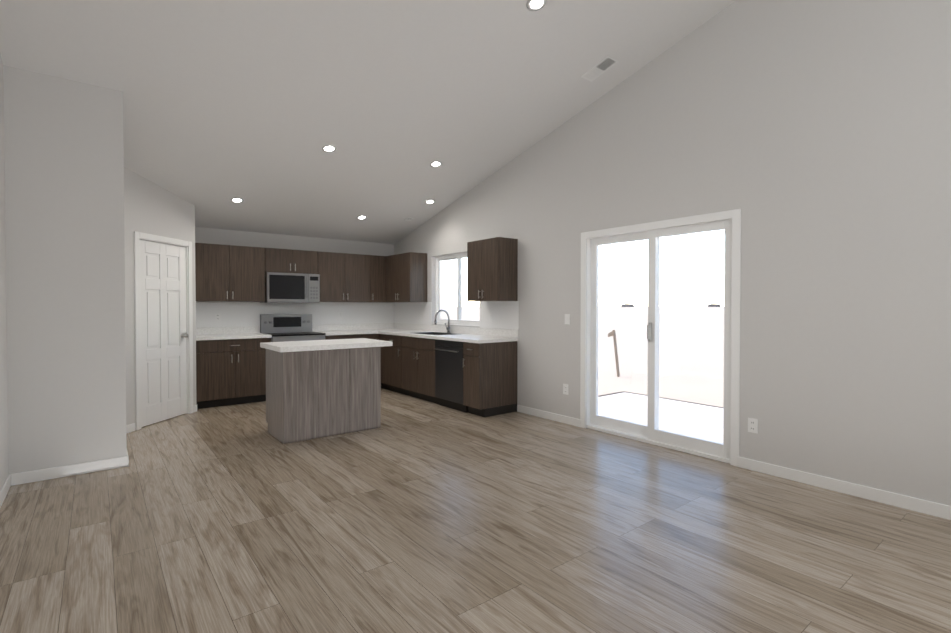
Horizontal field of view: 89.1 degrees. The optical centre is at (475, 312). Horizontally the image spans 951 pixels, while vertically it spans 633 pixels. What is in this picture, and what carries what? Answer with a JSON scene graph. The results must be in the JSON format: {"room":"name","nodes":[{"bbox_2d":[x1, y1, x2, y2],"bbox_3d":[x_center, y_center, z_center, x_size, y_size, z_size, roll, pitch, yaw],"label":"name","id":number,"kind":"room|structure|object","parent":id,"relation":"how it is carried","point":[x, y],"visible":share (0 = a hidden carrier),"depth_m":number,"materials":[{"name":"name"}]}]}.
{"room":"kitchen","nodes":[
{"label":"kitchen","id":0,"kind":"room"},
{"bbox_2d":[0,53,8,490],"bbox_3d":[-0.897,-1.257,0.173,0.150,5.144,8.650,-1,1,-38],"label":"wall","id":1,"kind":"structure","parent":0,"point":[4,461],"depth_m":3.40,"materials":[{"name":"paint"}]},
{"bbox_2d":[3,65,126,473],"bbox_3d":[-3.977,-0.280,4.794,0.700,3.062,2.700,-1,1,-38],"label":"wall","id":2,"kind":"structure","parent":0,"point":[65,244],"depth_m":3.71,"materials":[{"name":"paint"}]},
{"bbox_2d":[0,473,15,507],"bbox_3d":[-0.832,1.272,0.260,0.015,0.085,8.350,-1,1,-38],"label":"baseboard","id":3,"kind":"structure","parent":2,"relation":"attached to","point":[10,481],"depth_m":3.40,"materials":[{"name":"white wood"}]},
{"bbox_2d":[16,457,123,484],"bbox_3d":[-3.132,1.223,3.755,0.660,0.085,0.012,-1,1,-38],"label":"baseboard","id":4,"kind":"structure","parent":2,"relation":"attached to","point":[106,464],"depth_m":3.73,"materials":[{"name":"white wood"}]},
{"bbox_2d":[124,429,128,466],"bbox_3d":[-3.238,1.213,4.449,0.015,0.085,1.234,-1,1,-38],"label":"baseboard","id":5,"kind":"structure","parent":2,"relation":"attached to","point":[126,458],"depth_m":3.96,"materials":[{"name":"white wood"}]},
{"bbox_2d":[124,167,196,429],"bbox_3d":[-3.801,-0.143,5.710,0.875,2.763,1.480,-1,1,-38],"label":"wall","id":6,"kind":"structure","parent":0,"point":[150,207],"depth_m":5.20,"materials":[{"name":"paint"}]},
{"bbox_2d":[134,231,192,429],"bbox_3d":[-3.581,0.189,5.528,0.171,2.104,0.858,0,1,7],"label":"pantry door","id":7,"kind":"structure","parent":6,"relation":"in","point":[163,296],"depth_m":5.51,"materials":[{"name":"white wood"}]},
{"bbox_2d":[195,227,393,327],"bbox_3d":[-3.090,0.016,7.308,4.095,2.400,0.150,-1,1,-38],"label":"wall","id":8,"kind":"structure","parent":0,"point":[234,237],"depth_m":7.37,"materials":[{"name":"paint"}]},
{"bbox_2d":[195,243,264,301],"bbox_3d":[-3.444,-0.541,6.701,0.918,0.770,0.351,-1,1,-38],"label":"upper cabinet","id":9,"kind":"object","parent":8,"relation":"attached to","point":[229,273],"visible":0.88,"depth_m":6.59,"materials":[{"name":"brown wood"}]},
{"bbox_2d":[265,248,317,273],"bbox_3d":[-2.783,-0.758,7.217,0.758,0.350,0.351,-1,1,-38],"label":"upper cabinet","id":10,"kind":"object","parent":8,"relation":"attached to","point":[277,260],"visible":0.94,"depth_m":7.10,"materials":[{"name":"brown wood"}]},
{"bbox_2d":[260,272,319,302],"bbox_3d":[-2.753,-0.364,7.185,0.752,0.432,0.436,-1,1,-38],"label":"microwave","id":11,"kind":"object","parent":10,"relation":"attached to","point":[291,288],"visible":1,"depth_m":7.03,"materials":[{"name":"silver metal"}]},
{"bbox_2d":[318,251,385,301],"bbox_3d":[-2.030,-0.556,7.812,1.151,0.770,0.351,-1,1,-38],"label":"upper cabinet","id":12,"kind":"object","parent":8,"relation":"attached to","point":[346,277],"visible":1,"depth_m":7.68,"materials":[{"name":"brown wood"}]},
{"bbox_2d":[0,0,735,243],"bbox_3d":[0.139,-2.547,2.693,4.995,2.933,11.360,-1,1,-38],"label":"ceiling","id":13,"kind":"structure","parent":0,"point":[256,106],"depth_m":4.30,"materials":[{"name":"paint"}]},
{"bbox_2d":[230,197,243,202],"bbox_3d":[-2.978,-1.403,6.033,0.156,0.005,0.156,-1,-13,-38],"label":"recessed light","id":14,"kind":"object","parent":13,"relation":"in","point":[237,200],"visible":1,"depth_m":6.03,"materials":[{"name":"white plastic"}]},
{"bbox_2d":[322,145,336,151],"bbox_3d":[-1.575,-1.764,5.197,0.156,0.005,0.156,-1,-13,-38],"label":"recessed light","id":15,"kind":"object","parent":13,"relation":"in","point":[328,148],"visible":1,"depth_m":5.19,"materials":[{"name":"white plastic"}]},
{"bbox_2d":[356,215,366,219],"bbox_3d":[-1.679,-1.404,7.130,0.156,0.005,0.156,-1,-13,-38],"label":"recessed light","id":16,"kind":"object","parent":13,"relation":"in","point":[360,217],"visible":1,"depth_m":7.12,"materials":[{"name":"white plastic"}]},
{"bbox_2d":[425,199,434,203],"bbox_3d":[-0.654,-1.592,6.941,0.156,0.005,0.156,-1,-13,-38],"label":"recessed light","id":17,"kind":"object","parent":13,"relation":"in","point":[430,201],"visible":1,"depth_m":6.94,"materials":[{"name":"white"}]},
{"bbox_2d":[430,161,441,166],"bbox_3d":[-0.482,-1.808,5.877,0.156,0.005,0.156,-1,-13,-38],"label":"recessed light","id":18,"kind":"object","parent":13,"relation":"in","point":[435,163],"visible":1,"depth_m":5.87,"materials":[{"name":"white plastic"}]},
{"bbox_2d":[526,0,546,10],"bbox_3d":[0.464,-2.345,3.663,0.156,0.005,0.156,-1,-13,-38],"label":"recessed light","id":19,"kind":"object","parent":13,"relation":"in","point":[534,5],"visible":1,"depth_m":3.67,"materials":[{"name":"white plastic"}]},
{"bbox_2d":[581,56,618,81],"bbox_3d":[1.168,-2.294,4.547,0.160,0.005,0.320,-1,-13,-38],"label":"ceiling vent","id":20,"kind":"object","parent":13,"relation":"in","point":[600,68],"visible":1,"depth_m":4.54,"materials":[{"name":"silver metal"}]},
{"bbox_2d":[0,388,950,632],"bbox_3d":[0.139,1.330,2.747,4.995,0.100,11.360,-1,1,-38],"label":"floor","id":21,"kind":"structure","parent":0,"point":[411,514],"depth_m":2.71,"materials":[{"name":"laminate"}]},
{"bbox_2d":[196,338,270,408],"bbox_3d":[-3.355,0.786,6.605,0.917,0.880,0.641,-1,1,-38],"label":"base cabinet","id":22,"kind":"object","parent":21,"relation":"on","point":[230,371],"visible":0.73,"depth_m":6.35,"materials":[{"name":"brown wood"}]},
{"bbox_2d":[196,326,271,340],"bbox_3d":[-3.358,0.275,6.601,0.917,0.140,0.633,-1,1,-38],"label":"countertop","id":23,"kind":"structure","parent":22,"relation":"on","point":[243,332],"depth_m":6.71,"materials":[{"name":"white stone"}]},
{"bbox_2d":[260,314,325,341],"bbox_3d":[-2.675,0.624,7.099,0.752,1.190,0.688,-1,1,-38],"label":"range","id":24,"kind":"object","parent":21,"relation":"on","point":[286,327],"visible":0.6,"depth_m":7.20,"materials":[{"name":"silver metal"}]},
{"bbox_2d":[266,347,380,443],"bbox_3d":[-1.630,0.806,5.173,1.020,0.880,0.654,-1,1,-38],"label":"base cabinet","id":25,"kind":"object","parent":21,"relation":"on","point":[315,394],"visible":0.9,"depth_m":4.88,"materials":[{"name":"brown wood"}]},
{"bbox_2d":[260,338,392,351],"bbox_3d":[-1.589,0.340,5.179,1.180,0.050,0.720,-1,1,-38],"label":"countertop","id":26,"kind":"structure","parent":25,"relation":"on","point":[296,346],"depth_m":4.97,"materials":[{"name":"white stone"}]},
{"bbox_2d":[325,334,377,339],"bbox_3d":[-2.054,0.771,7.627,0.860,0.880,0.641,-1,1,-38],"label":"base cabinet","id":27,"kind":"object","parent":21,"relation":"on","point":[367,336],"visible":0.12,"depth_m":7.39,"materials":[{"name":"brown wood"}]},
{"bbox_2d":[312,324,375,335],"bbox_3d":[-2.075,0.261,7.604,0.807,0.140,0.640,-1,1,-38],"label":"countertop","id":28,"kind":"structure","parent":27,"relation":"on","point":[330,329],"depth_m":7.78,"materials":[{"name":"white stone"}]},
{"bbox_2d":[383,334,435,393],"bbox_3d":[-1.021,0.773,7.504,0.607,0.880,0.550,-1,1,-38],"label":"base cabinet","id":29,"kind":"object","parent":21,"relation":"on","point":[391,382],"depth_m":7.24,"materials":[{"name":"brown wood"}]},
{"bbox_2d":[399,346,438,403],"bbox_3d":[-0.573,0.891,6.936,0.607,0.660,0.900,-1,1,-38],"label":"base cabinet","id":30,"kind":"object","parent":21,"relation":"on","point":[416,367],"depth_m":6.73,"materials":[{"name":"brown wood"}]},
{"bbox_2d":[435,339,467,412],"bbox_3d":[-0.134,0.793,6.314,0.628,0.874,0.612,-1,1,-38],"label":"dishwasher","id":31,"kind":"object","parent":21,"relation":"on","point":[448,374],"visible":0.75,"depth_m":6.13,"materials":[{"name":"black metal"}]},
{"bbox_2d":[463,341,516,416],"bbox_3d":[0.187,0.794,5.967,0.607,0.880,0.320,-1,1,-38],"label":"base cabinet","id":32,"kind":"object","parent":21,"relation":"on","point":[489,376],"depth_m":5.81,"materials":[{"name":"brown wood"}]},
{"bbox_2d":[365,323,518,342],"bbox_3d":[-0.709,0.268,7.056,0.663,0.140,3.190,-1,1,-38],"label":"countertop","id":33,"kind":"structure","parent":32,"relation":"on","point":[477,335],"depth_m":6.67,"materials":[{"name":"white stone"}]},
{"bbox_2d":[416,332,455,334],"bbox_3d":[-0.579,0.414,6.925,0.417,0.235,0.722,-1,1,-38],"label":"sink basin","id":34,"kind":"object","parent":33,"relation":"in","point":[434,333],"visible":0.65,"depth_m":7.17,"materials":[{"name":"silver metal"}]},
{"bbox_2d":[434,310,450,332],"bbox_3d":[-0.485,0.127,7.013,0.279,0.344,0.094,-1,1,-38],"label":"gooseneck faucet","id":35,"kind":"object","parent":33,"relation":"on","point":[447,328],"visible":0.94,"depth_m":7.04,"materials":[{"name":"silver metal"}]},
{"bbox_2d":[394,0,950,505],"bbox_3d":[2.039,-1.313,4.197,0.150,5.144,11.350,-1,1,-38],"label":"wall","id":36,"kind":"structure","parent":0,"point":[810,140],"depth_m":3.62,"materials":[{"name":"paint"}]},
{"bbox_2d":[196,301,518,329],"bbox_3d":[-1.688,0.090,6.285,3.154,0.478,3.191,-1,1,-38],"label":"backsplash panel","id":37,"kind":"object","parent":36,"relation":"attached to","point":[505,314],"visible":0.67,"depth_m":7.34,"materials":[{"name":"white paint"}]},
{"bbox_2d":[215,313,220,320],"bbox_3d":[-3.621,0.063,6.790,0.072,0.115,0.008,-1,1,-38],"label":"outlet","id":38,"kind":"object","parent":37,"relation":"attached to","point":[217,316],"visible":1,"depth_m":6.79,"materials":[{"name":"white plastic"}]},
{"bbox_2d":[386,252,426,301],"bbox_3d":[-1.137,-0.557,7.841,0.351,0.770,0.768,-1,1,-38],"label":"upper cabinet","id":39,"kind":"object","parent":36,"relation":"attached to","point":[406,277],"visible":1,"depth_m":7.61,"materials":[{"name":"brown wood"}]},
{"bbox_2d":[435,252,479,326],"bbox_3d":[-0.263,-0.343,7.121,0.134,1.053,1.206,-1,1,-38],"label":"kitchen window","id":40,"kind":"structure","parent":36,"relation":"in","point":[459,321],"depth_m":7.23,"materials":[{"name":"white plastic"}]},
{"bbox_2d":[467,237,517,300],"bbox_3d":[0.195,-0.533,6.146,0.351,0.770,0.620,-1,1,-38],"label":"upper cabinet","id":41,"kind":"object","parent":36,"relation":"attached to","point":[492,269],"visible":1,"depth_m":5.96,"materials":[{"name":"brown wood"}]},
{"bbox_2d":[517,405,580,426],"bbox_3d":[0.837,1.197,5.632,0.012,0.085,1.013,-1,1,-38],"label":"baseboard","id":42,"kind":"structure","parent":36,"relation":"attached to","point":[527,410],"depth_m":5.59,"materials":[{"name":"white wood"}]},
{"bbox_2d":[563,384,567,394],"bbox_3d":[1.009,0.857,5.409,0.008,0.115,0.072,-1,1,-38],"label":"outlet","id":43,"kind":"object","parent":36,"relation":"attached to","point":[565,388],"visible":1,"depth_m":5.41,"materials":[{"name":"white plastic"}]},
{"bbox_2d":[565,314,569,323],"bbox_3d":[1.020,0.073,5.381,0.011,0.115,0.072,-1,1,-38],"label":"light switch","id":44,"kind":"object","parent":36,"relation":"attached to","point":[567,318],"visible":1,"depth_m":5.37,"materials":[{"name":"white plastic"}]},
{"bbox_2d":[580,209,740,465],"bbox_3d":[1.694,0.199,4.622,0.163,2.108,1.646,-1,1,-38],"label":"sliding door","id":45,"kind":"structure","parent":36,"relation":"in","point":[727,449],"depth_m":4.58,"materials":[{"name":"white plastic"}]},
{"bbox_2d":[748,418,757,433],"bbox_3d":[2.220,0.904,3.869,0.008,0.115,0.072,-1,1,-38],"label":"outlet","id":46,"kind":"object","parent":36,"relation":"attached to","point":[752,425],"visible":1,"depth_m":3.86,"materials":[{"name":"white plastic"}]},
{"bbox_2d":[737,456,950,519],"bbox_3d":[3.768,1.249,1.903,0.012,0.085,5.248,-1,1,-38],"label":"baseboard","id":47,"kind":"structure","parent":36,"relation":"attached to","point":[903,501],"depth_m":3.36,"materials":[{"name":"white wood"}]},
{"label":"outside","id":48,"kind":"structure","parent":0,"visible":0},
{"bbox_2d":[441,307,723,406],"bbox_3d":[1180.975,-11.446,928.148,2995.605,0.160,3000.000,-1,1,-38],"label":"ground","id":49,"kind":"structure","parent":48,"point":[667,326],"depth_m":15.80,"materials":[{"name":"white"}]},
{"bbox_2d":[608,330,619,376],"bbox_3d":[2.875,0.838,10.042,0.040,0.960,0.280,-1,1,-38],"label":"stake","id":50,"kind":"object","parent":49,"relation":"on","point":[610,334],"depth_m":9.99,"materials":[{"name":"beige wood"}]},
{"bbox_2d":[621,304,633,306],"bbox_3d":[190.739,-9.038,605.895,9.800,4.040,13.800,-1,1,-38],"label":"house","id":51,"kind":"structure","parent":49,"relation":"on","point":[629,305],"depth_m":601.86,"materials":[{"name":"grey"}]},
{"bbox_2d":[598,391,723,407],"bbox_3d":[2.707,1.359,5.618,2.590,0.040,4.100,-1,1,-38],"label":"patio soil edge","id":52,"kind":"object","parent":49,"relation":"on","point":[659,397],"depth_m":7.40,"materials":[{"name":"grey"}]},
{"bbox_2d":[598,392,723,442],"bbox_3d":[2.550,1.326,5.494,2.190,0.110,3.500,-1,1,-38],"label":"patio slab","id":53,"kind":"object","parent":49,"relation":"on","point":[668,416],"depth_m":6.00,"materials":[{"name":"concrete"}]},
{"bbox_2d":[707,304,720,306],"bbox_3d":[296.584,-8.965,600.684,9.800,4.040,12.800,-1,1,-38],"label":"house","id":54,"kind":"structure","parent":49,"relation":"on","point":[715,305],"depth_m":597.10,"materials":[{"name":"grey"}]}
]}

